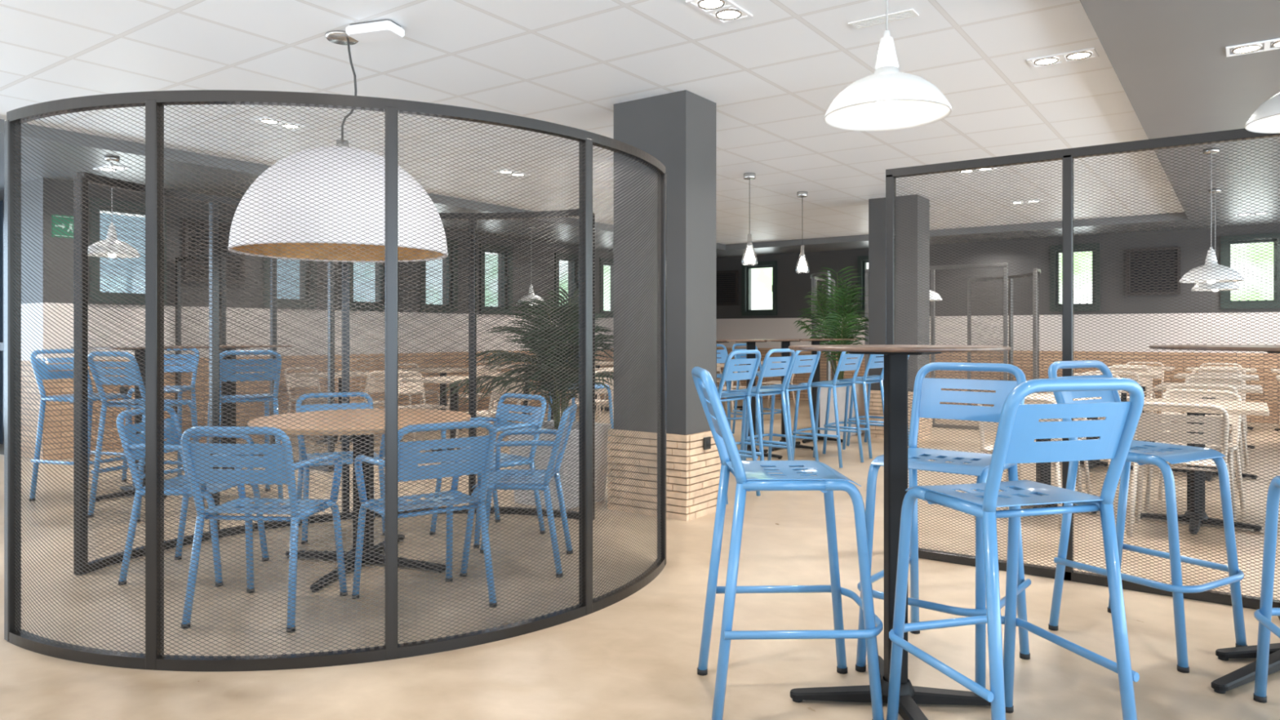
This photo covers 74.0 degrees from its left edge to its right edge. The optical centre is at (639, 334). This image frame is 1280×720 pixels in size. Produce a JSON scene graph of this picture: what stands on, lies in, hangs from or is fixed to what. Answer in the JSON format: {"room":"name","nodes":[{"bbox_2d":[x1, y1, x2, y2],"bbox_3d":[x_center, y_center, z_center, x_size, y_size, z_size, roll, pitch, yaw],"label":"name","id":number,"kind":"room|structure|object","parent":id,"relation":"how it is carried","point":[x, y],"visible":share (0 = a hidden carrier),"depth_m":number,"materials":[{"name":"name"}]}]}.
{"room":"restaurant","nodes":[
{"label":"restaurant","id":0,"kind":"room"},
{"bbox_2d":[0,179,34,459],"bbox_3d":[-6.347,-0.140,8.581,1.700,2.640,0.200,0,0,35],"label":"wall","id":1,"kind":"structure","parent":0,"point":[29,181],"depth_m":8.10,"materials":[{"name":"paint"}]},
{"bbox_2d":[0,189,4,454],"bbox_3d":[-6.654,-0.120,8.615,1.160,2.600,0.101,0,0,35],"label":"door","id":2,"kind":"structure","parent":1,"relation":"in","point":[2,192],"depth_m":8.42,"materials":[{"name":"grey metal"}]},
{"bbox_2d":[34,177,613,460],"bbox_3d":[-2.496,-0.140,12.344,0.200,2.640,10.800,0,0,35],"label":"wall","id":3,"kind":"structure","parent":0,"point":[43,179],"depth_m":9.41,"materials":[{"name":"paint"}]},
{"bbox_2d":[51,214,73,238],"bbox_3d":[-5.424,-1.020,8.045,0.024,0.210,0.260,0,0,35],"label":"exit sign","id":4,"kind":"object","parent":3,"relation":"attached to","point":[52,215],"visible":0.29,"depth_m":8.01,"materials":[{"name":"green"}]},
{"bbox_2d":[88,196,166,305],"bbox_3d":[-5.155,-0.815,8.517,0.155,1.020,0.710,0,0,35],"label":"window","id":5,"kind":"structure","parent":3,"relation":"in","point":[100,200],"depth_m":8.32,"materials":[{"name":"grey"}]},
{"bbox_2d":[182,217,244,284],"bbox_3d":[-4.597,-0.890,9.175,0.050,0.660,0.660,0,0,35],"label":"air vent","id":6,"kind":"object","parent":3,"relation":"in","point":[189,222],"visible":0.29,"depth_m":9.07,"materials":[{"name":"grey"}]},
{"bbox_2d":[262,257,316,309],"bbox_3d":[-4.133,-0.815,9.950,0.155,1.020,0.670,0,0,35],"label":"window","id":7,"kind":"structure","parent":3,"relation":"in","point":[268,264],"depth_m":10.07,"materials":[{"name":"grey"}]},
{"bbox_2d":[349,262,384,311],"bbox_3d":[-3.494,-0.815,10.845,0.155,1.020,0.650,0,0,35],"label":"window","id":8,"kind":"structure","parent":3,"relation":"in","point":[352,265],"depth_m":10.82,"materials":[{"name":"grey"}]},
{"bbox_2d":[419,239,457,312],"bbox_3d":[-2.826,-0.815,11.781,0.155,1.020,0.650,0,0,35],"label":"window","id":9,"kind":"structure","parent":3,"relation":"in","point":[455,242],"depth_m":11.94,"materials":[{"name":"grey"}]},
{"bbox_2d":[479,243,512,314],"bbox_3d":[-2.188,-0.815,12.677,0.155,1.020,0.650,0,0,35],"label":"window","id":10,"kind":"structure","parent":3,"relation":"in","point":[486,245],"depth_m":12.74,"materials":[{"name":"grey"}]},
{"bbox_2d":[554,252,578,311],"bbox_3d":[-1.230,-0.815,14.020,0.155,1.020,0.650,0,0,35],"label":"window","id":11,"kind":"structure","parent":3,"relation":"in","point":[556,264],"depth_m":14.03,"materials":[{"name":"grey"}]},
{"bbox_2d":[599,257,613,317],"bbox_3d":[-0.550,-0.815,14.973,0.155,1.020,0.650,0,0,35],"label":"window","id":12,"kind":"structure","parent":3,"relation":"in","point":[602,259],"depth_m":14.71,"materials":[{"name":"grey"}]},
{"bbox_2d":[0,0,1279,262],"bbox_3d":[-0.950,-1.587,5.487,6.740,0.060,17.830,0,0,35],"label":"ceiling","id":13,"kind":"structure","parent":0,"point":[772,76],"depth_m":5.17,"materials":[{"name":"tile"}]},
{"bbox_2d":[93,164,131,172],"bbox_3d":[-4.633,-1.455,7.447,0.340,0.010,0.170,0,0,35],"label":"recessed light","id":14,"kind":"object","parent":13,"relation":"in","point":[104,169],"visible":0.72,"depth_m":7.43,"materials":[{"name":"white plastic"}]},
{"bbox_2d":[88,155,140,257],"bbox_3d":[-4.354,-1.044,7.000,0.410,0.831,0.410,0,0,35],"label":"pendant lamp","id":15,"kind":"object","parent":13,"relation":"hanging from","point":[104,157],"visible":0.49,"depth_m":6.95,"materials":[{"name":"metal"}]},
{"bbox_2d":[251,116,306,130],"bbox_3d":[-2.654,-1.552,6.258,0.170,0.010,0.340,0,0,35],"label":"recessed light","id":16,"kind":"object","parent":13,"relation":"in","point":[265,121],"visible":0.65,"depth_m":6.24,"materials":[{"name":"white plastic"}]},
{"bbox_2d":[227,30,448,262],"bbox_3d":[-1.553,-0.989,4.430,1.077,1.135,1.077,0,0,0],"label":"dome pendant lamp","id":17,"kind":"object","parent":13,"relation":"hanging from","point":[337,37],"visible":0.63,"depth_m":4.06,"materials":[{"name":"metal"}]},
{"bbox_2d":[346,19,404,42],"bbox_3d":[-1.335,-1.530,4.279,0.270,0.055,0.150,0,0,18],"label":"ceiling box","id":18,"kind":"object","parent":13,"relation":"attached to","point":[383,29],"visible":1,"depth_m":4.23,"materials":[{"name":"white plastic"}]},
{"bbox_2d":[685,0,752,23],"bbox_3d":[0.382,-1.552,4.049,0.170,0.010,0.340,0,0,35],"label":"recessed light","id":19,"kind":"object","parent":13,"relation":"in","point":[722,12],"visible":1,"depth_m":4.06,"materials":[{"name":"white plastic"}]},
{"bbox_2d":[741,172,757,265],"bbox_3d":[1.061,-1.115,8.220,0.156,0.881,0.156,0,0,35],"label":"pendant lamp","id":20,"kind":"object","parent":13,"relation":"hanging from","point":[749,258],"visible":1,"depth_m":8.20,"materials":[{"name":"silver metal"}]},
{"bbox_2d":[795,191,809,272],"bbox_3d":[1.776,-1.115,9.280,0.156,0.881,0.156,0,0,35],"label":"pendant lamp","id":21,"kind":"object","parent":13,"relation":"hanging from","point":[802,267],"visible":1,"depth_m":9.25,"materials":[{"name":"silver metal"}]},
{"bbox_2d":[848,8,919,29],"bbox_3d":[1.198,-1.553,4.182,0.320,0.008,0.100,0,0,35],"label":"ceiling light","id":22,"kind":"object","parent":13,"relation":"in","point":[909,13],"visible":0.98,"depth_m":4.17,"materials":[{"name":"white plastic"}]},
{"bbox_2d":[824,0,951,131],"bbox_3d":[0.785,-1.115,2.700,0.390,0.883,0.390,0,0,35],"label":"pendant lamp","id":23,"kind":"object","parent":13,"relation":"hanging from","point":[888,99],"visible":1,"depth_m":2.68,"materials":[{"name":"metal"}]},
{"bbox_2d":[1026,47,1098,68],"bbox_3d":[2.376,-1.552,4.774,0.340,0.010,0.170,0,0,35],"label":"recessed light","id":24,"kind":"object","parent":13,"relation":"in","point":[1080,55],"visible":1,"depth_m":4.76,"materials":[{"name":"white plastic"}]},
{"bbox_2d":[1178,147,1244,284],"bbox_3d":[4.509,-0.928,6.700,0.430,1.061,0.430,0,0,35],"label":"pendant lamp","id":25,"kind":"object","parent":13,"relation":"hanging from","point":[1208,149],"visible":0.68,"depth_m":6.64,"materials":[{"name":"metal"}]},
{"bbox_2d":[1191,188,1239,292],"bbox_3d":[5.801,-0.944,8.560,0.410,1.031,0.410,0,0,35],"label":"pendant lamp","id":26,"kind":"object","parent":13,"relation":"hanging from","point":[1209,191],"visible":0.38,"depth_m":8.49,"materials":[{"name":"white metal"}]},
{"bbox_2d":[1226,38,1279,57],"bbox_3d":[3.162,-1.455,4.279,0.340,0.010,0.170,0,0,35],"label":"recessed light","id":27,"kind":"object","parent":13,"relation":"in","point":[1252,47],"visible":1,"depth_m":4.30,"materials":[{"name":"white plastic"}]},
{"bbox_2d":[1244,93,1279,133],"bbox_3d":[2.460,-1.111,3.100,0.410,0.696,0.410,0,0,35],"label":"pendant lamp","id":28,"kind":"object","parent":13,"relation":"hanging from","point":[1266,118],"visible":1,"depth_m":3.16,"materials":[{"name":"white metal"}]},
{"bbox_2d":[0,397,1279,719],"bbox_3d":[0.147,1.240,5.545,16.200,0.120,19.200,0,0,35],"label":"floor","id":29,"kind":"structure","parent":0,"point":[635,657],"depth_m":3.44,"materials":[{"name":"concrete"}]},
{"bbox_2d":[29,348,133,501],"bbox_3d":[-4.026,0.644,6.152,0.568,1.071,0.471,0,0,17],"label":"bar stool","id":30,"kind":"object","parent":29,"relation":"on","point":[41,350],"visible":0.25,"depth_m":6.08,"materials":[{"name":"blue metal"}]},
{"bbox_2d":[71,346,208,502],"bbox_3d":[-3.660,0.635,6.250,0.690,1.090,0.690,0,0,35],"label":"bar table","id":31,"kind":"object","parent":29,"relation":"on","point":[115,347],"visible":0.28,"depth_m":6.21,"materials":[{"name":"black metal"}]},
{"bbox_2d":[88,351,204,522],"bbox_3d":[-3.272,0.644,5.635,0.471,1.071,0.568,0,0,20],"label":"bar stool","id":32,"kind":"object","parent":29,"relation":"on","point":[104,353],"visible":0.32,"depth_m":5.47,"materials":[{"name":"blue metal"}]},
{"bbox_2d":[121,348,201,482],"bbox_3d":[-3.981,0.644,7.086,0.471,1.071,0.568,0,0,-11],"label":"bar stool","id":33,"kind":"object","parent":29,"relation":"on","point":[168,349],"visible":0.25,"depth_m":7.29,"materials":[{"name":"blue metal"}]},
{"bbox_2d":[115,405,269,586],"bbox_3d":[-2.215,0.773,4.221,0.532,0.814,0.525,0,0,3],"label":"armchair","id":34,"kind":"object","parent":29,"relation":"on","point":[180,492],"visible":0.45,"depth_m":4.07,"materials":[{"name":"blue metal"}]},
{"bbox_2d":[165,344,292,484],"bbox_3d":[-3.320,0.635,6.860,0.690,1.090,0.690,0,0,35],"label":"bar table","id":35,"kind":"object","parent":29,"relation":"on","point":[233,347],"visible":0.15,"depth_m":6.82,"materials":[{"name":"black metal"}]},
{"bbox_2d":[206,350,283,498],"bbox_3d":[-2.837,0.644,6.075,0.471,1.071,0.568,0,0,-34],"label":"bar stool","id":36,"kind":"object","parent":29,"relation":"on","point":[233,352],"visible":0.35,"depth_m":5.92,"materials":[{"name":"blue metal"}]},
{"bbox_2d":[175,251,334,471],"bbox_3d":[-3.730,0.190,8.065,2.684,1.980,0.044,0,0,35],"label":"screen","id":37,"kind":"object","parent":29,"relation":"on","point":[207,255],"visible":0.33,"depth_m":7.80,"materials":[{"name":"brown metal"}]},
{"bbox_2d":[181,426,347,632],"bbox_3d":[-1.586,0.773,3.616,0.525,0.814,0.532,0,0,6],"label":"armchair","id":38,"kind":"object","parent":29,"relation":"on","point":[265,432],"visible":0.7,"depth_m":3.42,"materials":[{"name":"blue metal"}]},
{"bbox_2d":[284,366,338,439],"bbox_3d":[-3.731,0.775,9.736,0.505,0.790,0.507,0,0,29],"label":"dining chair","id":39,"kind":"object","parent":29,"relation":"on","point":[298,380],"visible":0.26,"depth_m":9.74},
{"bbox_2d":[73,171,595,574],"bbox_3d":[-1.695,0.190,5.109,2.778,1.980,0.783,0,0,-26],"label":"screen","id":40,"kind":"object","parent":29,"relation":"on","point":[104,181],"visible":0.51,"depth_m":5.13,"materials":[{"name":"brown metal"}]},
{"bbox_2d":[4,89,666,671],"bbox_3d":[-1.011,0.163,3.469,2.809,2.035,0.808,0,0,-23],"label":"screen","id":41,"kind":"object","parent":29,"relation":"on","point":[154,658],"visible":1,"depth_m":3.10,"materials":[{"name":"brown metal"}]},
{"bbox_2d":[295,391,384,544],"bbox_3d":[-1.806,0.773,5.113,0.525,0.814,0.532,0,0,-27],"label":"armchair","id":42,"kind":"object","parent":29,"relation":"on","point":[326,408],"visible":0.26,"depth_m":5.16,"materials":[{"name":"blue metal"}]},
{"bbox_2d":[295,371,384,444],"bbox_3d":[-3.296,0.805,9.414,0.720,0.750,0.720,0,0,35],"label":"dining table","id":43,"kind":"object","parent":29,"relation":"on","point":[313,374],"visible":0.24,"depth_m":9.32,"materials":[{"name":"wood"}]},
{"bbox_2d":[247,408,471,592],"bbox_3d":[-1.430,0.805,4.390,1.090,0.750,1.090,0,0,35],"label":"round table","id":44,"kind":"object","parent":29,"relation":"on","point":[362,411],"visible":0.51,"depth_m":4.35,"materials":[{"name":"brown wood"}]},
{"bbox_2d":[337,370,403,444],"bbox_3d":[-2.875,0.775,9.093,0.505,0.790,0.507,0,0,34],"label":"dining chair","id":45,"kind":"object","parent":29,"relation":"on","point":[380,378],"visible":0.27,"depth_m":8.91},
{"bbox_2d":[397,363,439,404],"bbox_3d":[-2.883,0.775,10.865,0.505,0.790,0.507,0,0,39],"label":"dining chair","id":46,"kind":"object","parent":29,"relation":"on","point":[409,375],"visible":0.17,"depth_m":10.92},
{"bbox_2d":[397,370,449,441],"bbox_3d":[-2.251,0.775,8.622,0.505,0.790,0.507,0,0,36],"label":"dining chair","id":47,"kind":"object","parent":29,"relation":"on","point":[406,384],"visible":0.27,"depth_m":8.74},
{"bbox_2d":[351,420,497,607],"bbox_3d":[-0.947,0.773,3.728,0.525,0.814,0.532,0,0,-36],"label":"armchair","id":48,"kind":"object","parent":29,"relation":"on","point":[431,427],"visible":0.52,"depth_m":3.64,"materials":[{"name":"blue metal"}]},
{"bbox_2d":[401,367,484,431],"bbox_3d":[-2.454,0.805,10.594,0.720,0.750,0.720,0,0,35],"label":"dining table","id":49,"kind":"object","parent":29,"relation":"on","point":[428,370],"visible":0.26,"depth_m":10.56,"materials":[{"name":"wood"}]},
{"bbox_2d":[401,375,492,451],"bbox_3d":[-1.831,0.805,8.369,0.720,0.750,0.720,0,0,35],"label":"dining table","id":50,"kind":"object","parent":29,"relation":"on","point":[432,380],"visible":0.16,"depth_m":8.33,"materials":[{"name":"wood"}]},
{"bbox_2d":[429,392,546,548],"bbox_3d":[-0.890,0.773,5.030,0.525,0.814,0.532,0,0,44],"label":"armchair","id":51,"kind":"object","parent":29,"relation":"on","point":[504,394],"visible":0.44,"depth_m":5.05,"materials":[{"name":"blue metal"}]},
{"bbox_2d":[453,374,524,449],"bbox_3d":[-1.410,0.775,8.033,0.505,0.790,0.507,0,0,29],"label":"dining chair","id":52,"kind":"object","parent":29,"relation":"on","point":[515,388],"visible":0.24,"depth_m":7.89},
{"bbox_2d":[459,403,577,577],"bbox_3d":[-0.606,0.773,4.360,0.532,0.814,0.525,0,0,2],"label":"armchair","id":53,"kind":"object","parent":29,"relation":"on","point":[575,404],"visible":0.57,"depth_m":4.17,"materials":[{"name":"blue metal"}]},
{"bbox_2d":[437,285,613,510],"bbox_3d":[-0.694,0.422,6.128,1.218,1.516,1.357,0,0,35],"label":"potted palm","id":54,"kind":"object","parent":29,"relation":"on","point":[577,298],"visible":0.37,"depth_m":5.88,"materials":[{"name":"plant"}]},
{"bbox_2d":[508,420,611,510],"bbox_3d":[-0.566,0.910,6.000,0.520,0.540,0.520,0,0,35],"label":"planter","id":55,"kind":"object","parent":29,"relation":"on","point":[597,424],"depth_m":5.84,"materials":[{"name":"white"}]},
{"bbox_2d":[547,383,613,435],"bbox_3d":[-0.532,0.639,7.444,0.467,1.061,0.565,0,0,-37],"label":"dining chair","id":56,"kind":"object","parent":29,"relation":"on","point":[596,385],"visible":0.07,"depth_m":7.39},
{"bbox_2d":[560,368,613,422],"bbox_3d":[-0.557,0.775,9.278,0.505,0.790,0.507,0,0,32],"label":"dining chair","id":57,"kind":"object","parent":29,"relation":"on","point":[605,378],"visible":0.16,"depth_m":9.21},
{"bbox_2d":[607,89,720,520],"bbox_3d":[0.167,-0.189,5.728,0.648,2.737,0.447,0,0,35],"label":"column","id":58,"kind":"structure","parent":29,"relation":"on","point":[677,129],"depth_m":5.55,"materials":[{"name":"grey paint"}]},
{"bbox_2d":[716,343,758,439],"bbox_3d":[0.968,0.639,9.323,0.467,1.061,0.565,0,0,-37],"label":"bar stool","id":59,"kind":"object","parent":29,"relation":"on","point":[723,354],"visible":0.25,"depth_m":9.53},
{"bbox_2d":[717,349,760,504],"bbox_3d":[0.544,0.639,6.146,0.565,1.061,0.467,0,0,41],"label":"bar stool","id":60,"kind":"object","parent":29,"relation":"on","point":[727,375],"visible":0.46,"depth_m":6.06,"materials":[{"name":"metal"}]},
{"bbox_2d":[715,339,764,462],"bbox_3d":[0.646,0.615,7.622,0.700,1.130,0.700,0,0,35],"label":"bar table","id":61,"kind":"object","parent":29,"relation":"on","point":[717,340],"visible":0.09,"depth_m":7.58,"materials":[{"name":"black metal"}]},
{"bbox_2d":[732,343,781,437],"bbox_3d":[1.403,0.639,9.933,0.467,1.061,0.565,0,0,-37],"label":"bar stool","id":62,"kind":"object","parent":29,"relation":"on","point":[736,356],"visible":0.3,"depth_m":9.97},
{"bbox_2d":[721,348,795,460],"bbox_3d":[0.886,0.639,6.676,0.565,1.061,0.467,0,0,41],"label":"bar stool","id":63,"kind":"object","parent":29,"relation":"on","point":[767,364],"visible":0.82,"depth_m":6.58,"materials":[{"name":"metal"}]},
{"bbox_2d":[739,339,799,458],"bbox_3d":[1.076,0.615,8.224,0.700,1.130,0.700,0,0,35],"label":"bar table","id":64,"kind":"object","parent":29,"relation":"on","point":[749,344],"visible":0.48,"depth_m":8.19,"materials":[{"name":"black metal"}]},
{"bbox_2d":[761,373,795,408],"bbox_3d":[2.118,0.775,13.065,0.505,0.790,0.507,0,0,29],"label":"dining chair","id":65,"kind":"object","parent":29,"relation":"on","point":[773,382],"visible":0.42,"depth_m":13.16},
{"bbox_2d":[743,350,820,461],"bbox_3d":[1.207,0.639,7.246,0.565,1.061,0.467,0,0,41],"label":"bar stool","id":66,"kind":"object","parent":29,"relation":"on","point":[795,369],"visible":0.77,"depth_m":7.23,"materials":[{"name":"metal"}]},
{"bbox_2d":[691,366,884,719],"bbox_3d":[0.462,0.644,2.755,0.568,1.071,0.471,0,0,-2],"label":"bar stool","id":67,"kind":"object","parent":29,"relation":"on","point":[750,475],"visible":1,"depth_m":2.56,"materials":[{"name":"blue metal"}]},
{"bbox_2d":[746,338,830,451],"bbox_3d":[1.517,0.615,8.843,0.700,1.130,0.700,0,0,35],"label":"bar table","id":68,"kind":"object","parent":29,"relation":"on","point":[784,344],"visible":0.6,"depth_m":8.80,"materials":[{"name":"black metal"}]},
{"bbox_2d":[810,271,835,381],"bbox_3d":[2.626,0.165,12.252,0.320,2.030,1.778,0,0,15],"label":"screen","id":69,"kind":"object","parent":29,"relation":"on","point":[813,276],"visible":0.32,"depth_m":11.88,"materials":[{"name":"grey metal"}]},
{"bbox_2d":[795,338,857,443],"bbox_3d":[1.958,0.615,9.461,0.700,1.130,0.700,0,0,35],"label":"bar table","id":70,"kind":"object","parent":29,"relation":"on","point":[816,375],"visible":0.44,"depth_m":9.42,"materials":[{"name":"black metal"}]},
{"bbox_2d":[791,351,864,467],"bbox_3d":[1.714,0.639,7.746,0.565,1.061,0.467,0,0,41],"label":"bar stool","id":71,"kind":"object","parent":29,"relation":"on","point":[834,384],"visible":0.82,"depth_m":7.72,"materials":[{"name":"metal"}]},
{"bbox_2d":[794,266,868,435],"bbox_3d":[2.318,0.192,10.204,0.942,1.976,0.930,0,0,35],"label":"potted palm","id":72,"kind":"object","parent":29,"relation":"on","point":[845,331],"visible":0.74,"depth_m":10.02,"materials":[{"name":"plant"}]},
{"bbox_2d":[819,383,867,435],"bbox_3d":[2.392,0.880,10.150,0.520,0.600,0.520,0,0,35],"label":"planter","id":73,"kind":"object","parent":29,"relation":"on","point":[841,391],"depth_m":9.96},
{"bbox_2d":[822,354,884,458],"bbox_3d":[2.124,0.639,8.296,0.565,1.061,0.467,0,0,41],"label":"bar stool","id":74,"kind":"object","parent":29,"relation":"on","point":[871,364],"visible":0.62,"depth_m":8.27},
{"bbox_2d":[846,355,909,445],"bbox_3d":[2.504,0.639,8.896,0.565,1.061,0.467,0,0,41],"label":"bar stool","id":75,"kind":"object","parent":29,"relation":"on","point":[851,418],"visible":0.34,"depth_m":8.89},
{"bbox_2d":[788,344,1010,719],"bbox_3d":[0.818,0.609,2.715,0.676,1.143,0.676,0,0,35],"label":"bar table","id":76,"kind":"object","parent":29,"relation":"on","point":[895,356],"visible":0.75,"depth_m":2.68,"materials":[{"name":"black metal"}]},
{"bbox_2d":[866,194,932,440],"bbox_3d":[2.987,-0.189,9.784,0.627,2.737,0.508,0,0,35],"label":"column","id":77,"kind":"structure","parent":29,"relation":"on","point":[877,206],"depth_m":9.65,"materials":[{"name":"grey paint"}]},
{"bbox_2d":[864,262,1008,430],"bbox_3d":[3.733,0.155,10.812,1.784,2.050,0.044,0,0,35],"label":"screen","id":78,"kind":"object","parent":29,"relation":"on","point":[866,271],"visible":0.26,"depth_m":10.60,"materials":[{"name":"grey metal"}]},
{"bbox_2d":[855,362,1031,688],"bbox_3d":[1.094,0.644,3.044,0.471,1.071,0.568,0,0,40],"label":"bar stool","id":79,"kind":"object","parent":29,"relation":"on","point":[928,393],"visible":0.73,"depth_m":3.10,"materials":[{"name":"blue metal"}]},
{"bbox_2d":[967,268,1040,406],"bbox_3d":[5.242,0.165,11.945,0.434,2.030,2.065,0,0,-2],"label":"screen","id":80,"kind":"object","parent":29,"relation":"on","point":[1038,269],"visible":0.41,"depth_m":12.29,"materials":[{"name":"grey metal"}]},
{"bbox_2d":[885,377,1144,719],"bbox_3d":[1.022,0.644,2.365,0.471,1.071,0.568,0,0,-16],"label":"bar stool","id":81,"kind":"object","parent":29,"relation":"on","point":[1019,425],"visible":1,"depth_m":2.20,"materials":[{"name":"blue metal"}]},
{"bbox_2d":[974,396,1062,529],"bbox_3d":[2.425,0.775,5.385,0.507,0.790,0.505,0,0,31],"label":"dining chair","id":82,"kind":"object","parent":29,"relation":"on","point":[1025,397],"visible":0.17,"depth_m":5.15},
{"bbox_2d":[1005,392,1091,493],"bbox_3d":[2.989,0.775,6.213,0.507,0.790,0.505,0,0,35],"label":"dining chair","id":83,"kind":"object","parent":29,"relation":"on","point":[1083,438],"visible":0.02,"depth_m":6.22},
{"bbox_2d":[1024,393,1102,513],"bbox_3d":[2.747,0.805,5.779,0.720,0.750,0.720,0,0,35],"label":"dining table","id":84,"kind":"object","parent":29,"relation":"on","point":[1038,395],"visible":0.08,"depth_m":5.74,"materials":[{"name":"beige wood"}]},
{"bbox_2d":[885,128,1279,609],"bbox_3d":[2.763,0.145,3.581,3.504,2.070,0.044,0,0,35],"label":"screen","id":85,"kind":"object","parent":29,"relation":"on","point":[1067,156],"visible":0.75,"depth_m":4.02,"materials":[{"name":"brown metal"}]},
{"bbox_2d":[1052,382,1142,469],"bbox_3d":[4.053,0.805,7.611,0.720,0.750,0.720,0,0,35],"label":"dining table","id":86,"kind":"object","parent":29,"relation":"on","point":[1139,383],"visible":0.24,"depth_m":7.55,"materials":[{"name":"black metal"}]},
{"bbox_2d":[1084,371,1162,442],"bbox_3d":[5.360,0.805,9.443,0.720,0.750,0.720,0,0,35],"label":"dining table","id":87,"kind":"object","parent":29,"relation":"on","point":[1140,373],"visible":0.16,"depth_m":9.15,"materials":[{"name":"beige wood"}]},
{"bbox_2d":[1099,366,1151,419],"bbox_3d":[5.634,0.775,9.850,0.507,0.790,0.505,0,0,36],"label":"dining chair","id":88,"kind":"object","parent":29,"relation":"on","point":[1140,367],"visible":0.15,"depth_m":9.91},
{"bbox_2d":[1110,364,1157,422],"bbox_3d":[6.292,0.775,10.832,0.507,0.790,0.505,0,0,35],"label":"dining chair","id":89,"kind":"object","parent":29,"relation":"on","point":[1144,366],"visible":0.3,"depth_m":10.61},
{"bbox_2d":[1048,360,1247,673],"bbox_3d":[1.952,0.644,3.295,0.471,1.071,0.568,0,0,-31],"label":"bar stool","id":90,"kind":"object","parent":29,"relation":"on","point":[1146,453],"visible":0.74,"depth_m":3.21,"materials":[{"name":"blue metal"}]},
{"bbox_2d":[1126,401,1232,537],"bbox_3d":[3.132,0.775,4.918,0.507,0.790,0.505,0,0,36],"label":"dining chair","id":91,"kind":"object","parent":29,"relation":"on","point":[1147,402],"visible":0.39,"depth_m":4.76,"materials":[{"name":"metal"}]},
{"bbox_2d":[1144,388,1245,519],"bbox_3d":[3.714,0.775,5.679,0.507,0.790,0.505,0,0,41],"label":"dining chair","id":92,"kind":"object","parent":29,"relation":"on","point":[1177,389],"visible":0.3,"depth_m":5.66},
{"bbox_2d":[1163,383,1238,488],"bbox_3d":[4.438,0.775,6.733,0.507,0.790,0.505,0,0,30],"label":"dining chair","id":93,"kind":"object","parent":29,"relation":"on","point":[1180,384],"visible":0.13,"depth_m":6.53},
{"bbox_2d":[1134,398,1269,534],"bbox_3d":[3.455,0.805,5.274,0.720,0.750,0.720,0,0,35],"label":"dining table","id":94,"kind":"object","parent":29,"relation":"on","point":[1147,399],"visible":0.52,"depth_m":5.24,"materials":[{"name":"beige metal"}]},
{"bbox_2d":[1155,382,1262,480],"bbox_3d":[4.761,0.805,7.106,0.720,0.750,0.720,0,0,35],"label":"dining table","id":95,"kind":"object","parent":29,"relation":"on","point":[1162,384],"visible":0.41,"depth_m":6.93,"materials":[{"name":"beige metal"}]},
{"bbox_2d":[1173,375,1248,472],"bbox_3d":[5.060,0.775,7.513,0.507,0.790,0.505,0,0,40],"label":"dining chair","id":96,"kind":"object","parent":29,"relation":"on","point":[1202,377],"visible":0.16,"depth_m":7.51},
{"bbox_2d":[1148,344,1279,693],"bbox_3d":[2.430,0.612,3.100,0.979,1.137,0.979,0,0,18],"label":"bar table","id":97,"kind":"object","parent":29,"relation":"on","point":[1246,674],"visible":0.97,"depth_m":2.95,"materials":[{"name":"black metal"}]},
{"bbox_2d":[1185,373,1247,454],"bbox_3d":[5.787,0.775,8.539,0.507,0.790,0.505,0,0,38],"label":"dining chair","id":98,"kind":"object","parent":29,"relation":"on","point":[1209,374],"visible":0.12,"depth_m":8.34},
{"bbox_2d":[1173,373,1258,448],"bbox_3d":[6.068,0.805,8.938,0.720,0.750,0.720,0,0,35],"label":"dining table","id":99,"kind":"object","parent":29,"relation":"on","point":[1180,374],"visible":0.21,"depth_m":8.79,"materials":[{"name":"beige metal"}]},
{"bbox_2d":[1198,366,1248,434],"bbox_3d":[7.029,0.775,10.266,0.507,0.790,0.505,0,0,33],"label":"dining chair","id":100,"kind":"object","parent":29,"relation":"on","point":[1233,367],"visible":0.1,"depth_m":10.02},
{"bbox_2d":[1253,475,1279,702],"bbox_3d":[2.118,0.644,2.434,0.471,1.071,0.568,0,0,18],"label":"bar stool","id":101,"kind":"object","parent":29,"relation":"on","point":[1264,615],"visible":1,"depth_m":2.69,"materials":[{"name":"blue metal"}]},
{"bbox_2d":[715,223,1279,423],"bbox_3d":[6.519,-0.140,12.669,14.100,2.640,0.200,0,0,35],"label":"wall","id":102,"kind":"structure","parent":0,"point":[793,286],"depth_m":12.82,"materials":[{"name":"paint"}]},
{"bbox_2d":[715,270,738,306],"bbox_3d":[1.559,-0.870,16.048,0.660,0.660,0.050,0,0,35],"label":"air vent","id":103,"kind":"object","parent":102,"relation":"in","point":[726,282],"visible":0.62,"depth_m":15.99,"materials":[{"name":"grey"}]},
{"bbox_2d":[742,260,777,315],"bbox_3d":[2.228,-0.840,15.660,0.710,0.990,0.155,0,0,35],"label":"window","id":104,"kind":"structure","parent":102,"relation":"in","point":[773,264],"depth_m":15.65,"materials":[{"name":"grey"}]},
{"bbox_2d":[857,255,868,314],"bbox_3d":[4.027,-0.840,14.376,0.650,0.990,0.155,0,0,35],"label":"window","id":105,"kind":"structure","parent":102,"relation":"in","point":[862,260],"depth_m":14.48,"materials":[{"name":"grey"}]},
{"bbox_2d":[1049,242,1100,311],"bbox_3d":[6.477,-0.840,12.629,0.670,0.990,0.155,0,0,35],"label":"window","id":106,"kind":"structure","parent":102,"relation":"in","point":[1084,244],"depth_m":12.54,"materials":[{"name":"grey"}]},
{"bbox_2d":[1126,246,1181,295],"bbox_3d":[7.250,-0.890,11.989,0.660,0.660,0.050,0,0,35],"label":"air vent","id":107,"kind":"object","parent":102,"relation":"in","point":[1173,247],"visible":0.75,"depth_m":11.99,"materials":[{"name":"grey"}]},
{"bbox_2d":[1220,232,1279,309],"bbox_3d":[8.211,-0.840,11.392,0.690,0.990,0.155,0,0,35],"label":"window","id":108,"kind":"structure","parent":102,"relation":"in","point":[1261,234],"depth_m":11.34,"materials":[{"name":"grey"}]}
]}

